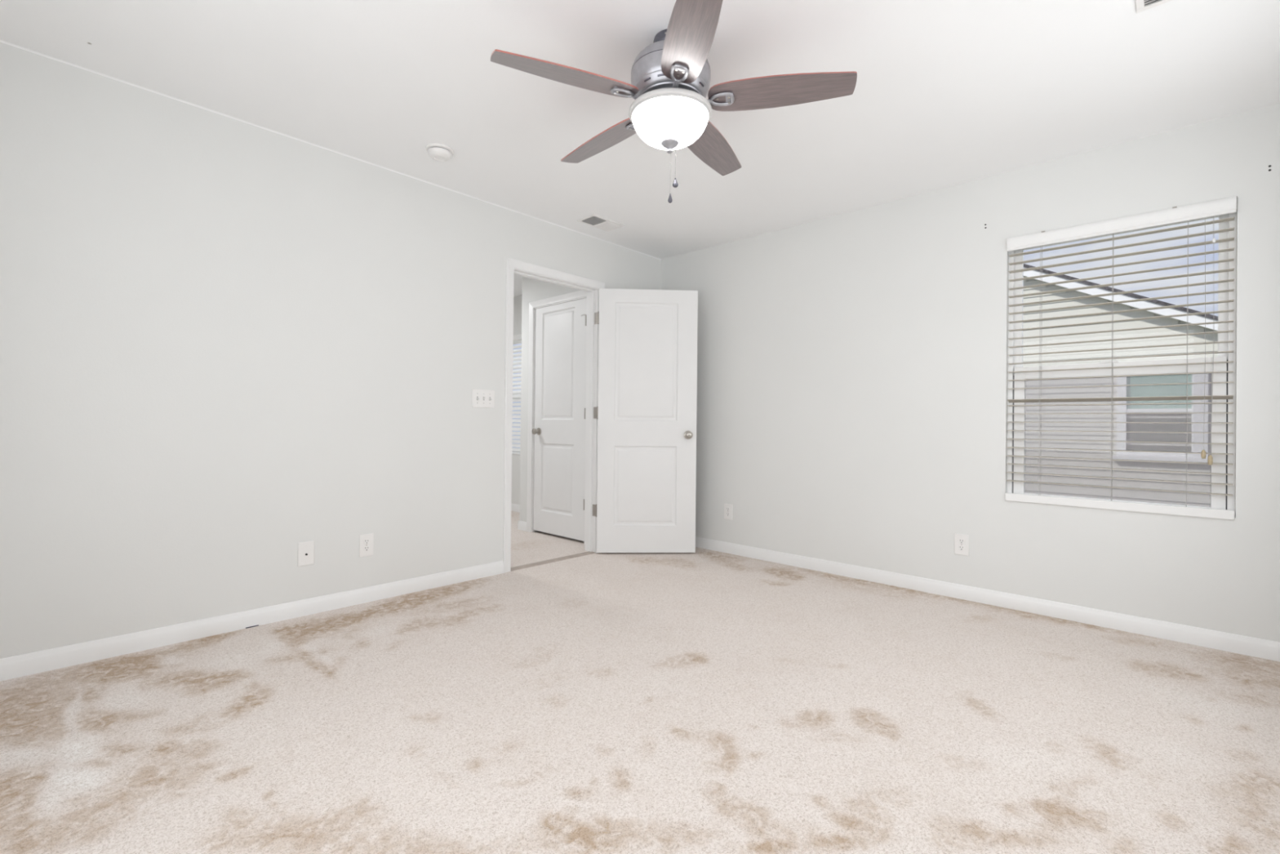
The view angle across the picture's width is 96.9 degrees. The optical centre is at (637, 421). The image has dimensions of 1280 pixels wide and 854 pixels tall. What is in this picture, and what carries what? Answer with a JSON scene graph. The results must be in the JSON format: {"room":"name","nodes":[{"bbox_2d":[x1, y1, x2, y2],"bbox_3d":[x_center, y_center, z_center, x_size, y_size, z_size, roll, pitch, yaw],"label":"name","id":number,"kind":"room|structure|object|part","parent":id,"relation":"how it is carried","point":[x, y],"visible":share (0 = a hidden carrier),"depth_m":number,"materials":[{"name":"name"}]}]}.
{"room":"empty bedroom","nodes":[
{"label":"empty bedroom","id":0,"kind":"room"},
{"bbox_2d":[0,42,661,658],"bbox_3d":[-1.365,-0.215,3.381,0.115,2.440,4.420,0,0,43],"label":"wall","id":1,"kind":"structure","parent":0,"point":[228,345],"depth_m":2.67,"materials":[{"name":"paint"}]},
{"bbox_2d":[0,560,503,680],"bbox_3d":[-1.830,0.957,2.805,0.012,0.082,2.728,0,0,43],"label":"baseboard","id":2,"kind":"structure","parent":1,"relation":"attached to","point":[20,665],"depth_m":2.65,"materials":[{"name":"white paint"}]},
{"bbox_2d":[297,540,314,566],"bbox_3d":[-1.711,0.681,2.929,0.013,0.122,0.076,0,0,43],"label":"cable jack","id":3,"kind":"object","parent":1,"relation":"attached to","point":[305,549],"visible":1,"depth_m":2.93,"materials":[{"name":"white plastic"}]},
{"bbox_2d":[0,40,661,259],"bbox_3d":[-1.268,-1.432,3.388,0.006,0.006,4.300,0,0,43],"label":"trim","id":4,"kind":"structure","parent":1,"relation":"attached to","point":[1,41],"depth_m":2.79,"materials":[{"name":"paint"}]},
{"bbox_2d":[359,533,373,556],"bbox_3d":[-1.506,0.685,3.149,0.009,0.122,0.076,0,0,43],"label":"duplex outlet","id":5,"kind":"object","parent":1,"relation":"attached to","point":[366,540],"visible":1,"depth_m":3.15,"materials":[{"name":"white plastic"}]},
{"bbox_2d":[363,538,369,544],"bbox_3d":[-1.504,0.666,3.148,0.003,0.033,0.033,0,0,43],"label":"receptacle","id":6,"kind":"object","parent":5,"relation":"attached to","point":[366,541],"depth_m":3.15,"materials":[{"name":"white plastic"}]},
{"bbox_2d":[363,545,369,551],"bbox_3d":[-1.504,0.705,3.148,0.003,0.033,0.033,0,0,43],"label":"receptacle","id":7,"kind":"object","parent":5,"relation":"attached to","point":[366,548],"depth_m":3.15,"materials":[{"name":"white plastic"}]},
{"bbox_2d":[471,388,494,408],"bbox_3d":[-0.996,-0.149,3.675,0.019,0.117,0.164,0,0,43],"label":"light switch","id":8,"kind":"object","parent":1,"relation":"attached to","point":[480,397],"visible":1,"depth_m":3.67,"materials":[{"name":"white plastic"}]},
{"bbox_2d":[511,551,595,571],"bbox_3d":[-0.618,1.012,4.140,0.070,0.006,0.771,0,0,43],"label":"threshold","id":9,"kind":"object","parent":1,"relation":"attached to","point":[514,568],"depth_m":4.11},
{"bbox_2d":[502,257,604,573],"bbox_3d":[-0.628,-0.038,4.163,0.149,2.107,0.895,0,0,43],"label":"trim","id":10,"kind":"structure","parent":1,"relation":"attached to","point":[511,264],"depth_m":3.82,"materials":[{"name":"white paint"}]},
{"bbox_2d":[514,268,598,552],"bbox_3d":[-0.628,-0.017,4.163,0.117,2.063,0.807,0,0,43],"label":"trim","id":11,"kind":"structure","parent":1,"relation":"attached to","point":[593,293],"depth_m":4.43,"materials":[{"name":"white paint"}]},
{"bbox_2d":[592,288,697,552],"bbox_3d":[0.055,-0.005,4.392,0.801,2.027,0.168,1,0,-3],"label":"door","id":12,"kind":"structure","parent":1,"relation":"in","point":[647,344],"depth_m":4.38,"materials":[{"name":"white paint"}]},
{"bbox_3d":[-0.333,0.689,4.408,0.048,0.100,0.013,0,0,43],"label":"door hinge","id":13,"kind":"part","parent":12,"relation":"part of","materials":[{"name":"silver metal"}]},
{"bbox_3d":[-0.325,-0.068,4.411,0.048,0.100,0.013,0,0,43],"label":"door hinge","id":14,"kind":"part","parent":12,"relation":"part of","materials":[{"name":"silver metal"}]},
{"bbox_3d":[-0.318,-0.803,4.413,0.048,0.100,0.013,0,0,43],"label":"door hinge","id":15,"kind":"part","parent":12,"relation":"part of","materials":[{"name":"silver metal"}]},
{"bbox_3d":[0.390,0.103,4.359,0.066,0.066,0.066,1,0,-3],"label":"knob","id":16,"kind":"part","parent":12,"relation":"part of","materials":[{"name":"silver metal"}]},
{"bbox_2d":[511,511,587,567],"bbox_3d":[-1.995,1.006,5.349,3.680,0.001,2.400,0,0,43],"label":"floor","id":17,"kind":"structure","parent":0,"point":[526,548],"depth_m":4.63,"materials":[{"name":"beige carpet"}]},
{"bbox_2d":[520,276,581,521],"bbox_3d":[-0.667,-0.202,5.005,1.100,2.440,0.100,0,0,43],"label":"wall","id":18,"kind":"structure","parent":0,"point":[533,290],"depth_m":5.29,"materials":[{"name":"paint"}]},
{"bbox_2d":[518,520,526,531],"bbox_3d":[-1.071,0.974,5.293,0.128,0.082,0.012,0,0,43],"label":"baseboard","id":19,"kind":"structure","parent":18,"relation":"attached to","point":[522,525],"depth_m":5.29,"materials":[{"name":"white paint"}]},
{"bbox_2d":[526,289,587,544],"bbox_3d":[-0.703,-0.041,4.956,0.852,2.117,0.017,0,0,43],"label":"trim","id":20,"kind":"structure","parent":18,"relation":"attached to","point":[578,294],"depth_m":5.21,"materials":[{"name":"white paint"}]},
{"bbox_2d":[531,297,586,541],"bbox_3d":[-0.700,-0.020,4.957,0.722,2.030,0.102,0,0,43],"label":"door","id":21,"kind":"structure","parent":18,"relation":"in","point":[558,431],"depth_m":4.96,"materials":[{"name":"white paint"}]},
{"bbox_3d":[-0.923,0.089,5.143,0.066,0.066,0.066,0,0,43],"label":"knob","id":22,"kind":"part","parent":21,"relation":"part of","materials":[{"name":"silver metal"}]},
{"bbox_2d":[0,546,1279,853],"bbox_3d":[0.097,1.014,2.066,3.870,0.001,4.300,0,0,43],"label":"floor","id":23,"kind":"structure","parent":0,"point":[703,701],"depth_m":1.85,"materials":[{"name":"beige carpet"}]},
{"bbox_2d":[0,0,1279,297],"bbox_3d":[-1.208,-1.494,3.346,7.790,0.120,4.560,0,0,43],"label":"ceiling","id":24,"kind":"structure","parent":0,"point":[947,93],"depth_m":2.36,"materials":[{"name":"paint"}]},
{"bbox_2d":[425,142,453,161],"bbox_3d":[-1.044,-1.410,2.993,0.142,0.047,0.142,0,0,43],"label":"smoke detector","id":25,"kind":"object","parent":24,"relation":"attached to","point":[438,152],"visible":1,"depth_m":2.96,"materials":[{"name":"white plastic"}]},
{"bbox_2d":[577,213,624,231],"bbox_3d":[-0.264,-1.416,4.063,0.180,0.011,0.300,0,0,43],"label":"ceiling vent","id":26,"kind":"object","parent":24,"relation":"in","point":[594,220],"visible":1,"depth_m":4.05,"materials":[{"name":"white plastic"}]},
{"bbox_2d":[490,0,857,203],"bbox_3d":[0.102,-1.120,2.156,1.235,0.610,1.264,0,0,43],"label":"ceiling fan","id":27,"kind":"object","parent":24,"relation":"hanging from","point":[670,110],"visible":1,"depth_m":2.02,"materials":[{"name":"brown wood"}]},
{"bbox_3d":[-0.243,-1.194,1.958,0.514,0.006,0.145,1,12,-24],"label":"blade","id":28,"kind":"part","parent":27,"relation":"part of","materials":[{"name":"brown wood"}]},
{"bbox_3d":[-0.146,-1.191,2.417,0.145,0.006,0.514,-16,11,-41],"label":"blade","id":29,"kind":"part","parent":27,"relation":"part of","materials":[{"name":"brown wood"}]},
{"bbox_3d":[-0.028,-1.178,2.058,0.149,0.023,0.061,1,12,-24],"label":"blade arm","id":30,"kind":"part","parent":27,"relation":"part of","materials":[{"name":"grey metal"}]},
{"bbox_3d":[0.015,-1.177,2.243,0.061,0.023,0.149,-16,11,-41],"label":"blade arm","id":31,"kind":"part","parent":27,"relation":"part of","materials":[{"name":"grey metal"}]},
{"bbox_3d":[0.120,-1.090,2.121,0.287,0.102,0.287,0,0,43],"label":"lamp shade","id":32,"kind":"part","parent":27,"relation":"part of","materials":[{"name":"white glass"}]},
{"bbox_3d":[0.122,-1.330,2.122,0.296,0.066,0.296,0,0,43],"label":"motor","id":33,"kind":"part","parent":27,"relation":"part of","materials":[{"name":"grey metal"}]},
{"bbox_3d":[0.141,-0.974,2.120,0.003,0.127,0.003,0,0,43],"label":"pull chain","id":34,"kind":"part","parent":27,"relation":"part of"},
{"bbox_3d":[0.135,-1.177,1.960,0.061,0.023,0.149,13,-2,-6],"label":"blade arm","id":35,"kind":"part","parent":27,"relation":"part of","materials":[{"name":"grey metal"}]},
{"bbox_3d":[0.164,-1.190,1.724,0.145,0.006,0.514,13,-2,-6],"label":"blade","id":36,"kind":"part","parent":27,"relation":"part of","materials":[{"name":"brown wood"}]},
{"bbox_3d":[0.320,-1.186,2.467,0.145,0.006,0.514,-14,-7,29],"label":"blade","id":37,"kind":"part","parent":27,"relation":"part of","materials":[{"name":"brown wood"}]},
{"bbox_3d":[0.278,-1.175,2.085,0.149,0.023,0.061,1,-13,12],"label":"blade arm","id":38,"kind":"part","parent":27,"relation":"part of","materials":[{"name":"grey metal"}]},
{"bbox_3d":[0.511,-1.186,2.039,0.514,0.006,0.145,1,-13,12],"label":"blade","id":39,"kind":"part","parent":27,"relation":"part of","materials":[{"name":"brown wood"}]},
{"bbox_2d":[1135,0,1172,13],"bbox_3d":[1.764,-1.404,1.787,0.300,0.011,0.180,0,0,43],"label":"ceiling vent","id":40,"kind":"object","parent":24,"relation":"in","point":[1140,5],"visible":1,"depth_m":1.91,"materials":[{"name":"white plastic"}]},
{"bbox_2d":[511,102,1279,641],"bbox_3d":[0.340,-0.192,4.907,7.670,2.440,0.140,0,0,43],"label":"wall","id":41,"kind":"structure","parent":0,"point":[852,407],"depth_m":3.38,"materials":[{"name":"paint"}]},
{"bbox_2d":[511,503,519,512],"bbox_3d":[-1.614,0.974,6.632,2.470,0.082,0.012,0,0,43],"label":"baseboard","id":42,"kind":"structure","parent":41,"relation":"attached to","point":[514,507],"depth_m":6.40,"materials":[{"name":"white paint"}]},
{"bbox_2d":[511,340,520,453],"bbox_3d":[-1.312,-0.303,6.513,0.900,1.360,0.055,0,0,43],"label":"window","id":43,"kind":"structure","parent":41,"relation":"in","point":[518,340],"depth_m":6.56,"materials":[{"name":"white plastic"}]},
{"bbox_2d":[511,333,521,454],"bbox_3d":[-1.370,-0.304,6.453,0.896,1.356,0.062,0,0,43],"label":"window blind","id":44,"kind":"object","parent":43,"relation":"attached to","point":[516,424],"visible":0.31,"depth_m":6.46,"materials":[{"name":"white plastic"}]},
{"bbox_2d":[724,503,732,519],"bbox_3d":[0.707,0.706,4.445,0.076,0.122,0.009,0,0,43],"label":"duplex outlet","id":45,"kind":"object","parent":41,"relation":"attached to","point":[727,507],"visible":1,"depth_m":4.44,"materials":[{"name":"white plastic"}]},
{"bbox_2d":[954,533,968,555],"bbox_3d":[1.895,0.720,3.323,0.076,0.122,0.009,0,0,43],"label":"duplex outlet","id":46,"kind":"object","parent":41,"relation":"attached to","point":[961,540],"visible":1,"depth_m":3.32,"materials":[{"name":"white plastic"}]},
{"bbox_2d":[958,538,964,544],"bbox_3d":[1.894,0.701,3.322,0.033,0.033,0.003,0,0,43],"label":"receptacle","id":47,"kind":"object","parent":46,"relation":"attached to","point":[961,541],"depth_m":3.32,"materials":[{"name":"white plastic"}]},
{"bbox_2d":[958,545,964,551],"bbox_3d":[1.893,0.740,3.321,0.033,0.033,0.003,0,0,43],"label":"receptacle","id":48,"kind":"object","parent":46,"relation":"attached to","point":[961,548],"depth_m":3.32,"materials":[{"name":"white plastic"}]},
{"bbox_2d":[695,536,1279,662],"bbox_3d":[1.581,0.994,3.613,3.838,0.082,0.012,0,0,43],"label":"baseboard","id":49,"kind":"structure","parent":41,"relation":"attached to","point":[1219,640],"depth_m":3.08,"materials":[{"name":"white paint"}]},
{"bbox_2d":[1007,211,1236,519],"bbox_3d":[2.436,-0.290,2.928,0.890,1.462,0.140,0,0,43],"label":"window","id":50,"kind":"structure","parent":41,"relation":"in","point":[1217,501],"depth_m":2.74,"materials":[{"name":"white plastic"}]},
{"bbox_3d":[2.432,0.066,2.926,0.834,0.739,0.027,0,0,43],"label":"sash","id":51,"kind":"part","parent":50,"relation":"part of","materials":[{"name":"white plastic"}]},
{"bbox_2d":[1004,195,1236,519],"bbox_3d":[2.399,-0.290,2.890,0.887,1.470,0.070,0,0,43],"label":"window blind","id":52,"kind":"object","parent":50,"relation":"attached to","point":[1213,208],"visible":1,"depth_m":2.84,"materials":[{"name":"white plastic"}]},
{"bbox_3d":[2.178,-0.286,3.077,0.002,1.378,0.002,0,0,43],"label":"ladder cord","id":53,"kind":"part","parent":52,"relation":"part of","materials":[{"name":"white fabric"}]},
{"bbox_3d":[2.212,-0.285,3.113,0.002,1.378,0.002,0,0,43],"label":"ladder cord","id":54,"kind":"part","parent":52,"relation":"part of","materials":[{"name":"white fabric"}]},
{"bbox_3d":[2.397,-0.284,2.871,0.002,1.378,0.002,0,0,43],"label":"ladder cord","id":55,"kind":"part","parent":52,"relation":"part of","materials":[{"name":"white fabric"}]},
{"bbox_3d":[2.431,-0.284,2.906,0.002,1.378,0.002,0,0,43],"label":"ladder cord","id":56,"kind":"part","parent":52,"relation":"part of","materials":[{"name":"white fabric"}]},
{"bbox_3d":[2.392,0.423,2.888,0.886,0.044,0.060,0,0,43],"label":"rail","id":57,"kind":"part","parent":52,"relation":"part of","materials":[{"name":"white plastic"}]},
{"bbox_3d":[2.630,-0.282,2.718,0.002,1.378,0.002,0,0,43],"label":"ladder cord","id":58,"kind":"part","parent":52,"relation":"part of","materials":[{"name":"white fabric"}]},
{"bbox_3d":[2.596,-0.283,2.683,0.002,1.378,0.002,0,0,43],"label":"ladder cord","id":59,"kind":"part","parent":52,"relation":"part of","materials":[{"name":"white fabric"}]},
{"bbox_3d":[2.634,-0.413,2.638,0.004,1.090,0.006,1,0,-20],"label":"lift cord","id":60,"kind":"part","parent":52,"relation":"part of","materials":[{"name":"white fabric"}]},
{"bbox_3d":[2.653,-0.400,2.622,0.011,1.115,0.004,0,0,43],"label":"lift cord","id":61,"kind":"part","parent":52,"relation":"part of","materials":[{"name":"white fabric"}]},
{"bbox_3d":[2.460,-0.628,2.951,0.849,0.740,0.024,0,0,43],"label":"sash","id":62,"kind":"part","parent":50,"relation":"part of","materials":[{"name":"white plastic"}]},
{"label":"outside","id":63,"kind":"structure","parent":0,"visible":0},
{"bbox_3d":[10.580,1.600,15.955,40.000,0.150,29.700,0,0,43],"label":"ground","id":64,"kind":"structure","parent":63,"visible":0},
{"bbox_2d":[1022,263,1217,506],"bbox_3d":[6.278,-1.055,12.839,10.480,5.048,8.190,0,0,43],"label":"neighbor house","id":65,"kind":"structure","parent":64,"relation":"on","point":[1193,389],"depth_m":7.44,"materials":[{"name":"beige plastic"}]},
{"bbox_2d":[1125,412,1191,452],"bbox_3d":[6.566,0.130,7.167,0.608,0.490,0.014,0,0,43],"label":"blind","id":66,"kind":"object","parent":65,"relation":"hanging from","point":[1144,427],"depth_m":7.16,"materials":[{"name":"white plastic"}]},
{"bbox_3d":[6.569,-0.426,7.167,0.608,0.528,0.005,0,0,43],"label":"pane","id":67,"kind":"part","parent":65,"relation":"part of","materials":[{"name":"clear glass"}]},
{"bbox_3d":[6.559,0.470,7.133,0.920,0.060,0.070,0,0,43],"label":"window sill","id":68,"kind":"part","parent":65,"relation":"part of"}
]}

